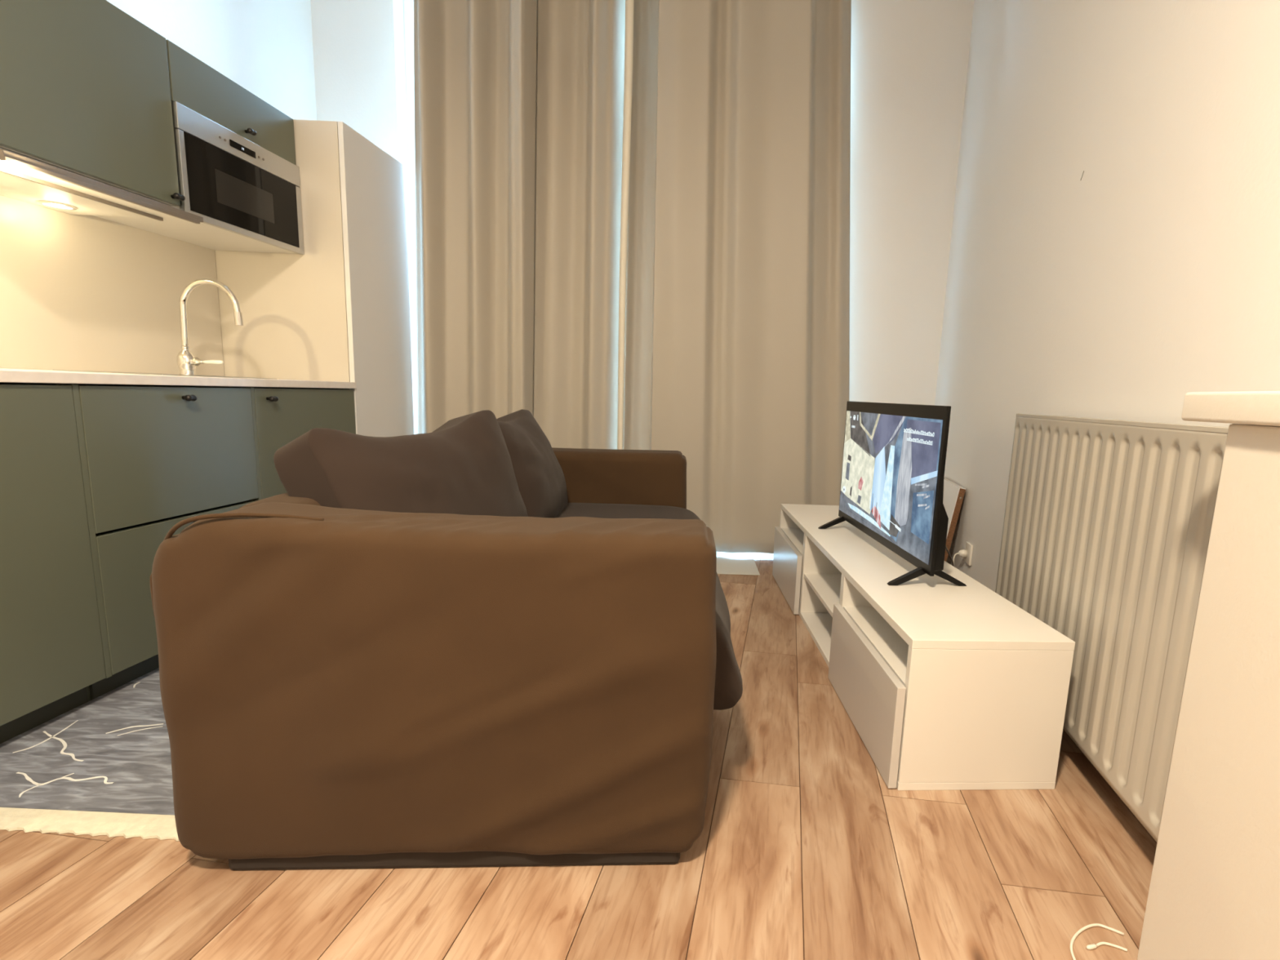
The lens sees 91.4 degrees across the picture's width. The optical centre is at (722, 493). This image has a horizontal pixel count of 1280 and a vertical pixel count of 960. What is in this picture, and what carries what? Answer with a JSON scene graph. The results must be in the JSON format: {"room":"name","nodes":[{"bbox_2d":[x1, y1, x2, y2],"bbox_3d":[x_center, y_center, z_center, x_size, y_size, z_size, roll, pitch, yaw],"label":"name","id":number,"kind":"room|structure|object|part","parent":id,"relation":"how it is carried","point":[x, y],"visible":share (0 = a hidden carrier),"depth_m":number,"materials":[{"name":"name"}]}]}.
{"room":"living room","nodes":[
{"label":"living room","id":0,"kind":"room"},
{"bbox_2d":[0,0,316,376],"bbox_3d":[-2.284,-0.945,0.525,0.120,3.350,6.500,3,9,0],"label":"wall","id":1,"kind":"structure","parent":0,"point":[264,46],"depth_m":2.86,"materials":[{"name":"white paint"}]},
{"bbox_2d":[0,0,185,205],"bbox_3d":[-2.000,-1.186,1.761,0.422,0.514,0.595,3,9,0],"label":"upper cabinet","id":2,"kind":"object","parent":1,"relation":"attached to","point":[85,91],"visible":0.99,"depth_m":1.78,"materials":[{"name":"green wood"}]},
{"bbox_2d":[0,147,203,223],"bbox_3d":[-1.990,-0.902,1.815,0.439,0.062,0.604,3,9,0],"label":"extractor hood","id":3,"kind":"object","parent":2,"relation":"attached to","point":[22,178],"visible":1,"depth_m":1.83,"materials":[{"name":"white metal"}]},
{"bbox_2d":[0,160,17,168],"bbox_3d":[-1.809,-0.830,1.562,0.044,0.004,0.044,3,9,0],"label":"lamp","id":4,"kind":"object","parent":3,"relation":"on","point":[7,163],"depth_m":1.56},
{"bbox_2d":[37,200,76,210],"bbox_3d":[-2.125,-0.919,1.981,0.086,0.004,0.086,3,9,0],"label":"lamp","id":5,"kind":"object","parent":3,"relation":"attached to","point":[60,205],"depth_m":1.97,"materials":[{"name":"silver metal"}]},
{"bbox_3d":[-1.814,-0.986,2.062,0.033,0.020,0.034,3,9,0],"label":"knob","id":6,"kind":"part","parent":2,"relation":"part of","materials":[{"name":"black metal"}]},
{"bbox_2d":[0,195,224,376],"bbox_3d":[-2.231,-0.623,1.642,0.013,0.550,2.207,3,9,0],"label":"backsplash","id":7,"kind":"structure","parent":1,"relation":"attached to","point":[78,292],"depth_m":2.20,"materials":[{"name":"beige"}]},
{"bbox_2d":[165,39,296,164],"bbox_3d":[-1.988,-1.443,2.328,0.422,0.184,0.595,3,9,0],"label":"upper cabinet","id":8,"kind":"object","parent":1,"relation":"attached to","point":[195,85],"visible":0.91,"depth_m":2.27,"materials":[{"name":"green wood"}]},
{"bbox_2d":[93,101,304,254],"bbox_3d":[-2.009,-1.174,2.369,0.403,0.357,0.596,3,9,0],"label":"microwave oven","id":9,"kind":"object","parent":8,"relation":"attached to","point":[247,197],"visible":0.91,"depth_m":2.32,"materials":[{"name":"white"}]},
{"bbox_3d":[-1.815,-1.301,2.348,0.020,0.082,0.596,3,9,0],"label":"control panel","id":10,"kind":"part","parent":9,"relation":"part of","materials":[{"name":"silver metal"}]},
{"bbox_3d":[-1.823,-1.124,2.376,0.020,0.272,0.596,3,9,0],"label":"door frame","id":11,"kind":"part","parent":9,"relation":"part of","materials":[{"name":"silver metal"}]},
{"bbox_3d":[-1.821,-1.134,2.370,0.018,0.250,0.545,3,9,0],"label":"glass door","id":12,"kind":"part","parent":9,"relation":"part of","materials":[{"name":"black glass"}]},
{"bbox_3d":[-1.797,-1.375,2.357,0.033,0.020,0.034,3,9,0],"label":"knob","id":13,"kind":"part","parent":8,"relation":"part of","materials":[{"name":"black metal"}]},
{"bbox_2d":[0,552,1156,959],"bbox_3d":[-0.449,0.774,1.084,5.081,0.050,7.800,4,9,6],"label":"floor","id":14,"kind":"structure","parent":0,"point":[803,850],"depth_m":1.17,"materials":[{"name":"brown wood"}]},
{"bbox_2d":[0,382,106,743],"bbox_3d":[-1.977,0.190,1.353,0.587,0.879,0.606,3,9,0],"label":"base cabinet","id":15,"kind":"object","parent":14,"relation":"on","point":[51,650],"visible":1,"depth_m":1.53,"materials":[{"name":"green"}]},
{"bbox_2d":[58,383,111,701],"bbox_3d":[-1.721,0.153,1.661,0.077,0.879,0.015,3,9,0],"label":"strip","id":16,"kind":"object","parent":14,"relation":"on","point":[75,390],"visible":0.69,"depth_m":1.65,"materials":[{"name":"green paint"}]},
{"bbox_2d":[0,667,178,841],"bbox_3d":[-1.357,0.545,2.067,0.801,0.009,1.687,3,9,0],"label":"rug","id":17,"kind":"object","parent":14,"relation":"on","point":[102,766],"visible":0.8,"depth_m":1.42,"materials":[{"name":"grey fabric"}]},
{"bbox_2d":[40,382,258,700],"bbox_3d":[-1.956,0.096,1.958,0.620,0.879,0.586,3,9,0],"label":"base cabinet","id":18,"kind":"object","parent":14,"relation":"on","point":[159,457],"visible":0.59,"depth_m":1.81,"materials":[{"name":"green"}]},
{"bbox_3d":[-1.679,-0.131,1.920,0.020,0.392,0.583,3,9,0],"label":"drawer","id":19,"kind":"part","parent":18,"relation":"part of","materials":[{"name":"green paint"}]},
{"bbox_3d":[-1.697,0.266,1.983,0.020,0.394,0.583,3,9,0],"label":"drawer","id":20,"kind":"part","parent":18,"relation":"part of","materials":[{"name":"green paint"}]},
{"bbox_3d":[-1.645,-0.293,1.909,0.033,0.020,0.034,3,9,0],"label":"knob","id":21,"kind":"part","parent":18,"relation":"part of","materials":[{"name":"black metal"}]},
{"bbox_2d":[244,386,262,500],"bbox_3d":[-1.717,0.059,2.255,0.077,0.879,0.014,3,9,0],"label":"strip","id":22,"kind":"object","parent":14,"relation":"on","point":[253,405],"visible":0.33,"depth_m":2.22,"materials":[{"name":"green paint"}]},
{"bbox_2d":[228,386,355,499],"bbox_3d":[-1.952,0.001,2.556,0.620,0.879,0.595,3,9,0],"label":"base cabinet","id":23,"kind":"object","parent":14,"relation":"on","point":[283,415],"visible":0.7,"depth_m":2.38,"materials":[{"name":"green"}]},
{"bbox_2d":[0,368,356,388],"bbox_3d":[-1.949,-0.324,1.688,0.602,0.028,2.207,3,9,0],"label":"countertop","id":24,"kind":"structure","parent":23,"relation":"on","point":[6,375],"depth_m":1.79,"materials":[{"name":"white laminate"}]},
{"bbox_2d":[55,369,268,378],"bbox_3d":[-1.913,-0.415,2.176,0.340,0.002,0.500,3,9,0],"label":"sink","id":25,"kind":"object","parent":24,"relation":"in","point":[55,370],"visible":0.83,"depth_m":2.10,"materials":[{"name":"silver metal"}]},
{"bbox_2d":[177,278,244,375],"bbox_3d":[-1.921,-0.618,2.321,0.252,0.356,0.056,3,9,0],"label":"tap","id":26,"kind":"object","parent":24,"relation":"on","point":[187,362],"visible":0.99,"depth_m":2.31,"materials":[{"name":"silver metal"}]},
{"bbox_2d":[177,346,195,375],"bbox_3d":[-2.024,-0.500,2.340,0.056,0.108,0.056,3,9,0],"label":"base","id":27,"kind":"object","parent":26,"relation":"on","point":[186,360],"depth_m":2.32,"materials":[{"name":"silver metal"}]},
{"bbox_3d":[-1.911,-0.669,2.313,0.232,0.253,0.021,3,9,0],"label":"spout","id":28,"kind":"part","parent":26,"relation":"part of","materials":[{"name":"silver metal"}]},
{"bbox_3d":[-1.925,-0.495,2.340,0.076,0.017,0.017,3,9,0],"label":"lever","id":29,"kind":"part","parent":26,"relation":"part of","materials":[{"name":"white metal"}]},
{"bbox_3d":[-1.643,-0.344,2.259,0.033,0.020,0.034,3,9,0],"label":"knob","id":30,"kind":"part","parent":23,"relation":"part of","materials":[{"name":"black metal"}]},
{"bbox_2d":[214,119,413,437],"bbox_3d":[-1.938,-0.636,3.019,0.593,1.992,0.516,3,9,0],"label":"tall cabinet","id":31,"kind":"object","parent":14,"relation":"on","point":[338,310],"visible":0.38,"depth_m":2.75,"materials":[{"name":"beige"}]},
{"bbox_3d":[-1.953,-0.598,2.774,0.568,1.992,0.018,3,9,0],"label":"panel","id":32,"kind":"part","parent":31,"relation":"part of","materials":[{"name":"beige"}]},
{"bbox_3d":[-1.651,-0.662,3.012,0.022,1.912,0.516,3,9,0],"label":"door","id":33,"kind":"part","parent":31,"relation":"part of","materials":[{"name":"white"}]},
{"bbox_2d":[149,408,742,870],"bbox_3d":[-0.522,0.177,1.947,1.084,0.850,1.730,2,9,-5],"label":"sofa","id":34,"kind":"object","parent":14,"relation":"on","point":[474,640],"visible":1,"depth_m":1.13,"materials":[{"name":"brown fabric"}]},
{"bbox_3d":[-0.985,0.234,1.937,0.146,0.644,1.330,2,9,-5],"label":"frame","id":35,"kind":"part","parent":34,"relation":"part of","materials":[{"name":"brown fabric"}]},
{"bbox_2d":[273,409,528,516],"bbox_3d":[-0.758,0.027,1.648,0.298,0.482,0.670,5,9,14],"label":"cushion","id":36,"kind":"object","parent":34,"relation":"on","point":[464,466],"depth_m":1.47,"materials":[{"name":"brown fabric"}]},
{"bbox_2d":[496,408,568,518],"bbox_3d":[-0.733,-0.068,2.249,0.290,0.455,0.610,2,9,-5],"label":"cushion","id":37,"kind":"object","parent":34,"relation":"on","point":[541,474],"depth_m":2.12,"materials":[{"name":"brown fabric"}]},
{"bbox_3d":[-0.639,0.127,2.704,0.958,0.650,0.204,2,9,-5],"label":"armrest","id":38,"kind":"part","parent":34,"relation":"part of","materials":[{"name":"brown fabric"}]},
{"bbox_3d":[-0.436,0.259,1.981,0.897,0.242,1.292,2,9,-5],"label":"seat","id":39,"kind":"part","parent":34,"relation":"part of","materials":[{"name":"brown fabric"}]},
{"bbox_2d":[772,503,1075,790],"bbox_3d":[0.551,0.394,2.375,0.424,0.385,1.800,2,9,-5],"label":"tv stand","id":40,"kind":"object","parent":14,"relation":"on","point":[945,685],"visible":0.9,"depth_m":1.52,"materials":[{"name":"white wood"}]},
{"bbox_3d":[0.301,0.350,2.958,0.021,0.260,0.595,2,9,-5],"label":"drawer","id":41,"kind":"part","parent":40,"relation":"part of","materials":[{"name":"grey wood"}]},
{"bbox_2d":[781,528,804,555],"bbox_3d":[0.515,0.239,2.954,0.383,0.017,0.559,2,9,-5],"label":"shelf","id":42,"kind":"object","parent":40,"relation":"attached to","point":[795,536],"depth_m":3.00,"materials":[{"name":"white wood"}]},
{"bbox_2d":[804,573,841,617],"bbox_3d":[0.559,0.401,2.376,0.383,0.017,0.563,2,9,-5],"label":"shelf","id":43,"kind":"object","parent":40,"relation":"attached to","point":[827,586],"depth_m":2.47,"materials":[{"name":"white wood"}]},
{"bbox_3d":[0.395,0.541,1.777,0.021,0.260,0.595,2,9,-5],"label":"drawer","id":44,"kind":"part","parent":40,"relation":"part of","materials":[{"name":"grey wood"}]},
{"bbox_2d":[843,606,908,685],"bbox_3d":[0.608,0.430,1.777,0.383,0.017,0.559,2,9,-5],"label":"shelf","id":45,"kind":"object","parent":40,"relation":"attached to","point":[892,650],"depth_m":1.77,"materials":[{"name":"white wood"}]},
{"bbox_2d":[817,400,966,586],"bbox_3d":[0.589,-0.050,2.228,0.248,0.540,0.902,1,9,-7],"label":"television","id":46,"kind":"object","parent":40,"relation":"on","point":[891,491],"visible":1,"depth_m":2.05,"materials":[{"name":"black plastic"}]},
{"bbox_2d":[945,546,954,566],"bbox_3d":[0.834,0.298,2.360,0.086,0.600,0.769,6,10,21],"label":"power cable","id":47,"kind":"object","parent":46,"relation":"hanging from","point":[946,548],"visible":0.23,"depth_m":2.36,"materials":[{"name":"black plastic"}]},
{"bbox_2d":[942,477,965,561],"bbox_3d":[1.120,0.207,3.230,0.111,0.546,0.453,4,9,6],"label":"leaning board","id":48,"kind":"object","parent":40,"relation":"on","point":[953,493],"visible":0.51,"depth_m":3.01,"materials":[{"name":"white"}]},
{"bbox_2d":[1069,923,1127,959],"bbox_3d":[0.643,0.796,1.075,0.179,0.007,0.071,-5,12,-39],"label":"charging cable","id":49,"kind":"object","parent":14,"relation":"on","point":[1092,946],"visible":1,"depth_m":1.09,"materials":[{"name":"beige plastic"}]},
{"bbox_2d":[310,0,973,434],"bbox_3d":[-0.391,-1.357,3.670,3.850,3.350,0.280,2,9,-4],"label":"wall","id":50,"kind":"structure","parent":0,"point":[909,58],"depth_m":3.49,"materials":[{"name":"white paint"}]},
{"bbox_2d":[403,0,417,434],"bbox_3d":[-0.593,-1.219,3.701,2.420,3.050,0.080,2,9,-4],"label":"window","id":51,"kind":"structure","parent":50,"relation":"in","point":[408,9],"depth_m":3.47,"materials":[{"name":"white"}]},
{"bbox_2d":[716,551,759,575],"bbox_3d":[-0.715,0.344,3.545,1.790,0.004,0.690,2,9,-4],"label":"trim","id":52,"kind":"structure","parent":50,"relation":"attached to","point":[727,563],"depth_m":3.44,"materials":[{"name":"grey wood"}]},
{"bbox_2d":[934,0,1279,591],"bbox_3d":[1.019,-0.767,0.356,0.120,3.350,7.150,4,9,6],"label":"wall","id":53,"kind":"structure","parent":0,"point":[1134,286],"depth_m":1.80,"materials":[{"name":"white paint"}]},
{"bbox_2d":[952,549,967,564],"bbox_3d":[1.103,0.384,2.909,0.055,0.248,0.046,4,9,6],"label":"plug","id":54,"kind":"object","parent":53,"relation":"attached to","point":[963,553],"visible":0.65,"depth_m":2.88,"materials":[{"name":"white plastic"}]},
{"bbox_2d":[964,541,973,565],"bbox_3d":[1.139,0.279,2.869,0.012,0.096,0.082,4,9,6],"label":"wall socket","id":55,"kind":"object","parent":53,"relation":"attached to","point":[969,547],"visible":0.95,"depth_m":2.84,"materials":[{"name":"white plastic"}]},
{"bbox_2d":[1062,728,1156,843],"bbox_3d":[1.081,0.564,2.461,0.014,0.069,2.900,4,9,6],"label":"baseboard","id":56,"kind":"structure","parent":53,"relation":"attached to","point":[1063,729],"depth_m":1.54,"materials":[{"name":"brown"}]},
{"bbox_2d":[995,413,1228,842],"bbox_3d":[0.968,0.221,1.584,0.103,0.811,1.195,4,9,6],"label":"radiator","id":57,"kind":"object","parent":53,"relation":"attached to","point":[1108,522],"visible":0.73,"depth_m":1.41,"materials":[{"name":"white metal"}]},
{"bbox_2d":[1016,413,1228,433],"bbox_3d":[0.972,-0.174,1.521,0.074,0.010,1.192,4,9,6],"label":"grille","id":58,"kind":"object","parent":57,"relation":"attached to","point":[1132,426],"depth_m":1.44,"materials":[{"name":"metal"}]},
{"bbox_2d":[1137,423,1279,959],"bbox_3d":[0.669,0.598,-0.590,0.219,0.920,3.205,4,9,6],"label":"wall","id":59,"kind":"structure","parent":0,"point":[1214,891],"depth_m":0.89,"materials":[{"name":"white paint"}]},
{"bbox_2d":[1181,391,1279,426],"bbox_3d":[0.683,0.115,-0.625,0.240,0.046,3.285,4,9,6],"label":"ledge","id":60,"kind":"object","parent":59,"relation":"on","point":[1244,407],"visible":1,"depth_m":0.88,"materials":[{"name":"white paint"}]},
{"bbox_3d":[-0.183,-2.562,0.305,5.400,0.100,7.400,3,9,0],"label":"ceiling","id":61,"kind":"structure","parent":0,"visible":0},
{"bbox_2d":[413,0,633,449],"bbox_3d":[-1.054,-1.321,3.223,1.121,3.320,0.215,1,9,-12],"label":"curtain","id":62,"kind":"object","parent":61,"relation":"hanging from","point":[523,108],"visible":0.76,"depth_m":3.24,"materials":[{"name":"beige fabric"}]},
{"bbox_2d":[622,0,851,553],"bbox_3d":[0.162,-1.294,3.397,1.365,3.319,0.206,2,9,-4],"label":"curtain","id":63,"kind":"object","parent":61,"relation":"hanging from","point":[737,333],"visible":0.92,"depth_m":3.37,"materials":[{"name":"beige fabric"}]}
]}

